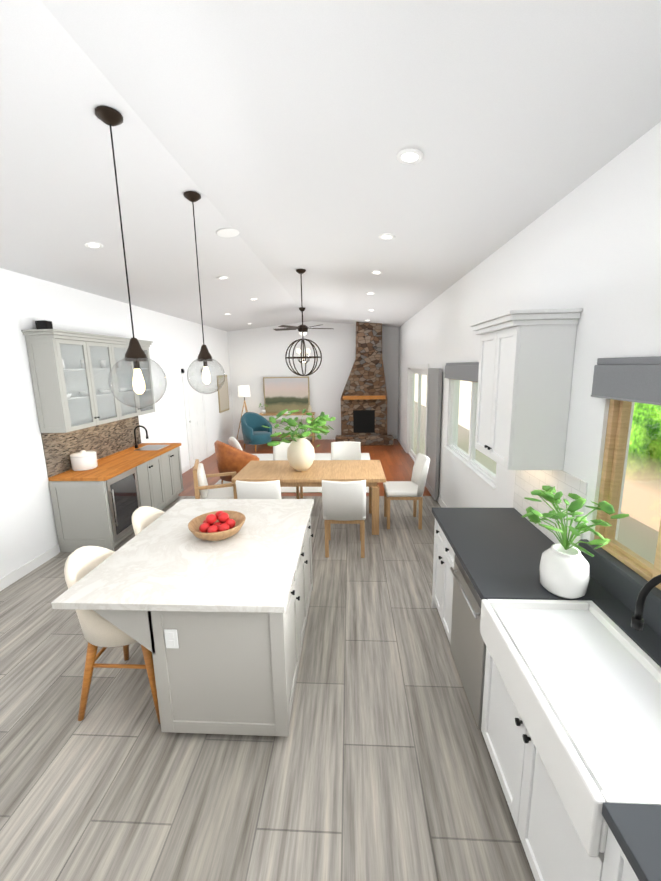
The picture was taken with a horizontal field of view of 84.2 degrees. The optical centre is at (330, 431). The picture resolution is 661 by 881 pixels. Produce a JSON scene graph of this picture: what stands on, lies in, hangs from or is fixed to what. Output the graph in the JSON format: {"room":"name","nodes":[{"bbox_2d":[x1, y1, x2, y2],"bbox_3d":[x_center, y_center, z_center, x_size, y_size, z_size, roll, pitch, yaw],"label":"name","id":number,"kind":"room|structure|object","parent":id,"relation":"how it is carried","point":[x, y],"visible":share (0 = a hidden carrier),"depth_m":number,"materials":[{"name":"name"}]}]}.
{"room":"open-plan kitchen","nodes":[
{"label":"open-plan kitchen","id":0,"kind":"room"},
{"bbox_2d":[0,268,233,578],"bbox_3d":[-3.280,-0.247,4.735,0.150,3.170,12.300,-1,10,3],"label":"wall","id":1,"kind":"structure","parent":0,"point":[28,532],"depth_m":4.18,"materials":[{"name":"white paint"}]},
{"bbox_2d":[0,545,57,590],"bbox_3d":[-3.342,1.849,1.695,0.015,0.110,5.280,-1,10,3],"label":"baseboard","id":2,"kind":"structure","parent":1,"relation":"attached to","point":[24,569],"depth_m":3.89,"materials":[{"name":"white wood"}]},
{"bbox_2d":[23,332,124,432],"bbox_3d":[-3.066,-0.593,4.472,0.307,1.055,1.016,-1,10,3],"label":"upper cabinet","id":3,"kind":"object","parent":1,"relation":"attached to","point":[70,371],"depth_m":4.33,"materials":[{"name":"grey wood"}]},
{"bbox_2d":[41,416,140,477],"bbox_3d":[-3.180,0.104,5.062,0.008,0.520,1.890,-1,10,3],"label":"backsplash","id":4,"kind":"structure","parent":1,"relation":"attached to","point":[101,440],"depth_m":4.84,"materials":[{"name":"tile"}]},
{"bbox_2d":[113,340,154,418],"bbox_3d":[-3.019,-0.751,5.352,0.307,1.055,0.982,-1,10,3],"label":"upper cabinet","id":5,"kind":"object","parent":1,"relation":"attached to","point":[122,345],"depth_m":5.59,"materials":[{"name":"grey wood"}]},
{"bbox_2d":[182,464,189,473],"bbox_3d":[-3.061,0.892,7.043,0.015,0.110,1.640,-1,10,3],"label":"baseboard","id":6,"kind":"structure","parent":1,"relation":"attached to","point":[186,468],"depth_m":7.63,"materials":[{"name":"white wood"}]},
{"bbox_2d":[181,368,208,468],"bbox_3d":[-3.002,-0.335,8.194,0.032,2.120,1.040,-1,10,3],"label":"door","id":7,"kind":"structure","parent":1,"relation":"attached to","point":[195,419],"depth_m":8.14,"materials":[{"name":"white wood"}]},
{"bbox_2d":[209,436,234,455],"bbox_3d":[-2.912,0.385,9.879,0.015,0.110,2.010,-1,10,3],"label":"baseboard","id":8,"kind":"structure","parent":1,"relation":"attached to","point":[211,452],"depth_m":9.19,"materials":[{"name":"white wood"}]},
{"bbox_2d":[217,375,228,412],"bbox_3d":[-2.913,-1.033,9.941,0.031,0.980,0.750,-1,10,3],"label":"picture frame","id":9,"kind":"object","parent":1,"relation":"attached to","point":[223,398],"visible":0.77,"depth_m":9.90,"materials":[{"name":"beige wood"}]},
{"bbox_2d":[0,496,534,880],"bbox_3d":[-0.896,1.752,2.460,5.120,0.060,7.370,-1,10,3],"label":"floor","id":10,"kind":"structure","parent":0,"point":[377,764],"depth_m":2.00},
{"bbox_2d":[49,465,143,551],"bbox_3d":[-2.868,0.936,4.577,0.663,0.880,0.708,-1,10,3],"label":"base cabinet","id":11,"kind":"object","parent":10,"relation":"on","point":[103,500],"depth_m":4.26,"materials":[{"name":"grey wood"}]},
{"bbox_2d":[48,443,179,480],"bbox_3d":[-2.831,0.378,5.087,0.674,0.040,1.904,-1,10,3],"label":"countertop","id":12,"kind":"structure","parent":11,"relation":"on","point":[111,466],"depth_m":4.79,"materials":[{"name":"orange wood"}]},
{"bbox_2d":[70,450,97,470],"bbox_3d":[-3.048,0.345,4.523,0.276,0.228,0.276,-1,10,3],"label":"canister","id":13,"kind":"object","parent":12,"relation":"on","point":[82,460],"visible":1,"depth_m":4.43,"materials":[{"name":"white ceramic"}]},
{"bbox_2d":[64,546,160,723],"bbox_3d":[-1.311,1.236,2.384,0.620,1.007,0.528,-1,10,3],"label":"stool","id":14,"kind":"object","parent":10,"relation":"on","point":[96,628],"visible":0.38,"depth_m":2.21,"materials":[{"name":"white plastic"}]},
{"bbox_2d":[132,506,164,535],"bbox_3d":[-1.275,1.115,3.062,0.620,1.007,0.528,-1,10,3],"label":"stool","id":15,"kind":"object","parent":10,"relation":"on","point":[143,517],"visible":0.06,"depth_m":3.00,"materials":[{"name":"white plastic"}]},
{"bbox_2d":[140,453,167,509],"bbox_3d":[-2.835,0.825,5.197,0.663,0.880,0.676,-1,10,3],"label":"base cabinet","id":16,"kind":"object","parent":10,"relation":"on","point":[155,479],"depth_m":5.26,"materials":[{"name":"grey wood"}]},
{"bbox_2d":[164,449,183,504],"bbox_3d":[-2.806,0.725,5.760,0.663,0.880,0.677,-1,10,3],"label":"base cabinet","id":17,"kind":"object","parent":10,"relation":"on","point":[172,461],"depth_m":5.80,"materials":[{"name":"grey wood"}]},
{"bbox_2d":[95,507,312,736],"bbox_3d":[-0.731,1.227,2.710,1.094,0.880,1.396,-1,10,3],"label":"kitchen island","id":18,"kind":"object","parent":10,"relation":"on","point":[216,629],"depth_m":2.03,"materials":[{"name":"grey wood"}]},
{"bbox_2d":[51,499,313,614],"bbox_3d":[-0.809,0.775,2.631,1.235,0.040,1.520,-1,10,3],"label":"island countertop","id":19,"kind":"structure","parent":18,"relation":"on","point":[164,567],"depth_m":2.23,"materials":[{"name":"white stone"}]},
{"bbox_2d":[188,510,245,540],"bbox_3d":[-0.816,0.671,2.643,0.400,0.160,0.400,-1,10,3],"label":"fruit bowl","id":20,"kind":"object","parent":19,"relation":"on","point":[217,525],"visible":1,"depth_m":2.60,"materials":[{"name":"brown wood"}]},
{"bbox_2d":[193,459,236,498],"bbox_3d":[-1.497,0.849,4.861,0.522,0.900,0.570,-4,11,-17],"label":"chair","id":21,"kind":"object","parent":10,"relation":"on","point":[203,489],"visible":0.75,"depth_m":4.65,"materials":[{"name":"white fabric"}]},
{"bbox_2d":[235,480,281,498],"bbox_3d":[-0.768,0.940,4.229,0.470,0.915,0.583,-1,10,3],"label":"dining chair","id":22,"kind":"object","parent":10,"relation":"on","point":[259,490],"visible":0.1,"depth_m":3.91,"materials":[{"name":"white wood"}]},
{"bbox_2d":[273,442,302,498],"bbox_3d":[-0.687,0.665,5.765,0.470,0.915,0.583,-1,10,3],"label":"dining chair","id":23,"kind":"object","parent":10,"relation":"on","point":[280,451],"visible":0.08,"depth_m":5.90,"materials":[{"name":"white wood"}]},
{"bbox_2d":[231,460,385,534],"bbox_3d":[-0.247,0.875,4.980,1.900,0.760,0.920,-1,10,3],"label":"dining table","id":24,"kind":"object","parent":10,"relation":"on","point":[317,472],"visible":0.62,"depth_m":4.68,"materials":[{"name":"brown wood"}]},
{"bbox_2d":[262,409,335,470],"bbox_3d":[-0.397,0.110,4.823,0.936,0.805,1.016,-1,10,3],"label":"vase","id":25,"kind":"object","parent":24,"relation":"on","point":[300,454],"visible":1,"depth_m":4.70,"materials":[{"name":"beige ceramic"}]},
{"bbox_2d":[322,480,365,557],"bbox_3d":[0.161,0.931,4.178,0.470,0.915,0.583,-1,10,3],"label":"dining chair","id":26,"kind":"object","parent":10,"relation":"on","point":[343,502],"visible":1,"depth_m":3.92,"materials":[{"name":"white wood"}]},
{"bbox_2d":[331,441,360,459],"bbox_3d":[0.242,0.656,5.715,0.470,0.915,0.583,-1,10,3],"label":"dining chair","id":27,"kind":"object","parent":10,"relation":"on","point":[346,450],"visible":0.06,"depth_m":5.84,"materials":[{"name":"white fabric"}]},
{"bbox_2d":[383,453,429,528],"bbox_3d":[1.016,0.787,4.897,0.583,0.915,0.470,-1,10,3],"label":"dining chair","id":28,"kind":"object","parent":10,"relation":"on","point":[413,489],"visible":0.98,"depth_m":4.75,"materials":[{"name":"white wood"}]},
{"bbox_2d":[432,508,660,880],"bbox_3d":[1.104,1.154,1.591,0.716,1.347,3.097,-1,10,3],"label":"base cabinet","id":29,"kind":"object","parent":10,"relation":"on","point":[563,696],"depth_m":1.15,"materials":[{"name":"white wood"}]},
{"bbox_2d":[521,486,628,598],"bbox_3d":[1.228,0.580,1.909,0.450,0.519,0.487,-1,10,3],"label":"potted plant","id":30,"kind":"object","parent":29,"relation":"on","point":[564,568],"visible":1,"depth_m":1.87,"materials":[{"name":"white ceramic"}]},
{"bbox_2d":[179,439,430,495],"bbox_3d":[-0.578,0.671,8.505,5.120,0.060,4.930,-1,10,3],"label":"floor","id":31,"kind":"structure","parent":0,"point":[396,461],"depth_m":8.20,"materials":[{"name":"brown wood"}]},
{"bbox_2d":[236,385,249,439],"bbox_3d":[-2.382,-0.478,10.343,0.576,1.633,0.501,-1,10,3],"label":"floor lamp","id":32,"kind":"object","parent":31,"relation":"on","point":[244,391],"visible":0.88,"depth_m":10.04,"materials":[{"name":"white fabric"}]},
{"bbox_2d":[241,412,271,451],"bbox_3d":[-1.941,-0.017,9.639,0.783,0.953,0.795,-1,10,3],"label":"armchair","id":33,"kind":"object","parent":31,"relation":"on","point":[254,432],"visible":0.92,"depth_m":9.57,"materials":[{"name":"teal fabric"}]},
{"bbox_2d":[259,403,314,441],"bbox_3d":[-1.241,-0.267,10.478,1.600,1.119,0.410,-1,10,3],"label":"console table","id":34,"kind":"object","parent":31,"relation":"on","point":[264,414],"visible":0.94,"depth_m":10.29,"materials":[{"name":"brown wood"}]},
{"bbox_2d":[263,376,309,412],"bbox_3d":[-1.258,-1.054,10.499,1.320,1.018,0.034,-1,10,3],"label":"painting","id":35,"kind":"object","parent":34,"relation":"on","point":[287,393],"visible":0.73,"depth_m":10.48,"materials":[{"name":"paper"}]},
{"bbox_2d":[214,453,369,492],"bbox_3d":[-0.610,0.792,7.619,2.950,0.012,2.820,-1,10,3],"label":"rug","id":36,"kind":"object","parent":31,"relation":"on","point":[327,456],"visible":0.21,"depth_m":8.30,"materials":[{"name":"white fabric"}]},
{"bbox_2d":[214,437,258,483],"bbox_3d":[-1.651,0.526,6.598,0.803,0.904,0.816,-1,10,3],"label":"barrel chair","id":37,"kind":"object","parent":36,"relation":"on","point":[232,456],"visible":0.56,"depth_m":6.24,"materials":[{"name":"brown leather"}]},
{"bbox_2d":[335,322,393,445],"bbox_3d":[0.899,-1.401,9.970,1.550,3.450,0.970,-1,10,3],"label":"fireplace column","id":38,"kind":"structure","parent":31,"relation":"on","point":[364,408],"depth_m":9.80,"materials":[{"name":"stone"}]},
{"bbox_2d":[227,321,398,435],"bbox_3d":[-0.487,-1.458,10.551,4.820,3.410,0.150,-1,10,3],"label":"wall","id":39,"kind":"structure","parent":0,"point":[256,355],"depth_m":10.42,"materials":[{"name":"white paint"}]},
{"bbox_2d":[235,435,396,439],"bbox_3d":[-0.461,0.181,10.759,4.820,0.110,0.015,-1,10,3],"label":"baseboard","id":40,"kind":"structure","parent":39,"relation":"attached to","point":[395,436],"depth_m":10.77,"materials":[{"name":"white wood"}]},
{"bbox_2d":[0,0,660,331],"bbox_3d":[-0.832,-1.959,4.300,5.120,0.360,12.300,-1,10,3],"label":"ceiling","id":41,"kind":"structure","parent":0,"point":[278,135],"depth_m":1.87,"materials":[{"name":"white paint"}]},
{"bbox_2d":[85,242,102,248],"bbox_3d":[-2.144,-1.686,3.319,0.147,0.020,0.148,-1,10,3],"label":"recessed light","id":42,"kind":"object","parent":41,"relation":"in","point":[93,245],"visible":0.94,"depth_m":3.31,"materials":[{"name":"white plastic"}]},
{"bbox_2d":[95,106,166,407],"bbox_3d":[-1.070,-0.843,1.918,0.285,1.442,0.285,-1,10,3],"label":"pendant light","id":43,"kind":"object","parent":41,"relation":"hanging from","point":[135,354],"visible":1,"depth_m":1.95,"materials":[{"name":"brown metal"}]},
{"bbox_2d":[183,191,224,393],"bbox_3d":[-0.986,-1.003,2.770,0.285,1.436,0.285,-1,10,3],"label":"pendant light","id":44,"kind":"object","parent":41,"relation":"hanging from","point":[204,356],"visible":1,"depth_m":2.81,"materials":[{"name":"brown metal"}]},
{"bbox_2d":[218,276,228,279],"bbox_3d":[-1.423,-2.038,4.856,0.147,0.019,0.148,-1,10,3],"label":"recessed light","id":45,"kind":"object","parent":41,"relation":"in","point":[223,277],"visible":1,"depth_m":4.85,"materials":[{"name":"white plastic"}]},
{"bbox_2d":[216,228,239,236],"bbox_3d":[-0.954,-1.844,3.401,0.215,0.025,0.216,-1,10,3],"label":"recessed light","id":46,"kind":"object","parent":41,"relation":"attached to","point":[228,232],"visible":1,"depth_m":3.38,"materials":[{"name":"white plastic"}]},
{"bbox_2d":[285,269,321,375],"bbox_3d":[-0.362,-1.385,4.734,0.486,1.325,0.486,-1,10,3],"label":"orb chandelier","id":47,"kind":"object","parent":41,"relation":"hanging from","point":[300,272],"visible":1,"depth_m":4.75,"materials":[{"name":"brown metal"}]},
{"bbox_2d":[274,307,332,335],"bbox_3d":[-0.604,-2.365,7.920,1.330,0.582,1.280,-1,10,3],"label":"ceiling fan","id":48,"kind":"object","parent":41,"relation":"hanging from","point":[299,328],"visible":0.92,"depth_m":7.84,"materials":[{"name":"brown metal"}]},
{"bbox_2d":[371,271,381,273],"bbox_3d":[0.558,-1.925,4.436,0.147,0.019,0.148,-1,10,3],"label":"recessed light","id":49,"kind":"object","parent":41,"relation":"in","point":[375,272],"visible":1,"depth_m":4.42,"materials":[{"name":"white plastic"}]},
{"bbox_2d":[378,234,394,239],"bbox_3d":[0.494,-1.705,3.208,0.147,0.019,0.148,-1,10,3],"label":"recessed light","id":50,"kind":"object","parent":41,"relation":"in","point":[386,236],"visible":1,"depth_m":3.20,"materials":[{"name":"white plastic"}]},
{"bbox_2d":[396,148,423,164],"bbox_3d":[0.429,-1.485,1.979,0.147,0.019,0.148,-1,10,3],"label":"recessed light","id":51,"kind":"object","parent":41,"relation":"in","point":[409,156],"visible":1,"depth_m":1.97,"materials":[{"name":"white plastic"}]},
{"bbox_2d":[397,122,660,543],"bbox_3d":[1.682,-0.295,4.465,0.150,3.170,12.300,-1,10,3],"label":"wall","id":52,"kind":"structure","parent":0,"point":[591,246],"depth_m":2.17,"materials":[{"name":"white paint"}]},
{"bbox_2d":[397,435,405,451],"bbox_3d":[1.893,0.311,9.776,0.015,0.110,1.690,-1,10,3],"label":"baseboard","id":53,"kind":"structure","parent":52,"relation":"attached to","point":[398,438],"depth_m":9.70,"materials":[{"name":"white wood"}]},
{"bbox_2d":[406,364,428,462],"bbox_3d":[1.819,-0.324,7.612,0.118,2.120,2.330,-1,10,3],"label":"door","id":54,"kind":"structure","parent":52,"relation":"in","point":[420,370],"depth_m":7.74,"materials":[{"name":"white wood"}]},
{"bbox_2d":[425,368,442,499],"bbox_3d":[1.644,0.012,5.830,0.075,2.010,0.730,-1,10,3],"label":"curtain","id":55,"kind":"object","parent":52,"relation":"attached to","point":[434,409],"visible":1,"depth_m":5.64,"materials":[{"name":"grey fabric"}]},
{"bbox_2d":[437,495,447,507],"bbox_3d":[1.639,1.174,4.949,0.015,0.110,3.430,-1,10,3],"label":"baseboard","id":56,"kind":"structure","parent":52,"relation":"attached to","point":[440,501],"depth_m":5.47,"materials":[{"name":"white wood"}]},
{"bbox_2d":[444,362,478,381],"bbox_3d":[1.553,-0.681,4.154,0.043,0.206,1.850,-1,10,3],"label":"blinds","id":57,"kind":"object","parent":52,"relation":"attached to","point":[466,371],"visible":0.67,"depth_m":4.23,"materials":[{"name":"grey fabric"}]},
{"bbox_2d":[444,379,495,488],"bbox_3d":[1.634,-0.152,4.244,0.145,1.088,1.830,-1,10,3],"label":"dining room window","id":58,"kind":"structure","parent":52,"relation":"in","point":[483,473],"depth_m":4.29,"materials":[{"name":"white"}]},
{"bbox_2d":[470,308,582,469],"bbox_3d":[1.294,-0.289,2.592,0.417,1.000,0.735,-1,10,3],"label":"upper cabinet","id":59,"kind":"object","parent":52,"relation":"attached to","point":[526,361],"visible":1,"depth_m":2.31,"materials":[{"name":"white wood"}]},
{"bbox_2d":[513,470,660,635],"bbox_3d":[1.458,0.617,1.736,0.020,0.500,2.630,-1,10,3],"label":"backsplash","id":60,"kind":"structure","parent":52,"relation":"attached to","point":[624,590],"depth_m":2.22,"materials":[{"name":"tile"}]},
{"bbox_2d":[567,511,575,528],"bbox_3d":[1.482,0.557,2.253,0.007,0.115,0.070,-1,10,3],"label":"outlet","id":61,"kind":"object","parent":60,"relation":"attached to","point":[573,524],"visible":0.46,"depth_m":2.25,"materials":[{"name":"white plastic"}]},
{"bbox_2d":[580,399,660,603],"bbox_3d":[1.475,0.322,1.230,0.145,0.958,1.660,-1,10,3],"label":"window","id":62,"kind":"structure","parent":52,"relation":"in","point":[640,572],"depth_m":1.94,"materials":[{"name":"brown wood"}]},
{"bbox_2d":[591,356,660,404],"bbox_3d":[1.395,-0.143,1.151,0.043,0.206,1.680,-1,10,3],"label":"blinds","id":63,"kind":"object","parent":52,"relation":"attached to","point":[634,379],"visible":1,"depth_m":1.73,"materials":[{"name":"grey fabric"}]},
{"label":"outside","id":64,"kind":"structure","parent":0,"visible":0},
{"bbox_2d":[413,401,658,564],"bbox_3d":[3.199,0.513,9.210,2.350,0.100,30.000,-1,10,3],"label":"patio","id":65,"kind":"structure","parent":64,"point":[644,547],"depth_m":4.80,"materials":[{"name":"beige concrete"}]},
{"bbox_2d":[414,374,660,531],"bbox_3d":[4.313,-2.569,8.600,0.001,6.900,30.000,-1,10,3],"label":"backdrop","id":66,"kind":"structure","parent":64,"point":[647,453],"depth_m":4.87,"materials":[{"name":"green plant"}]}
]}

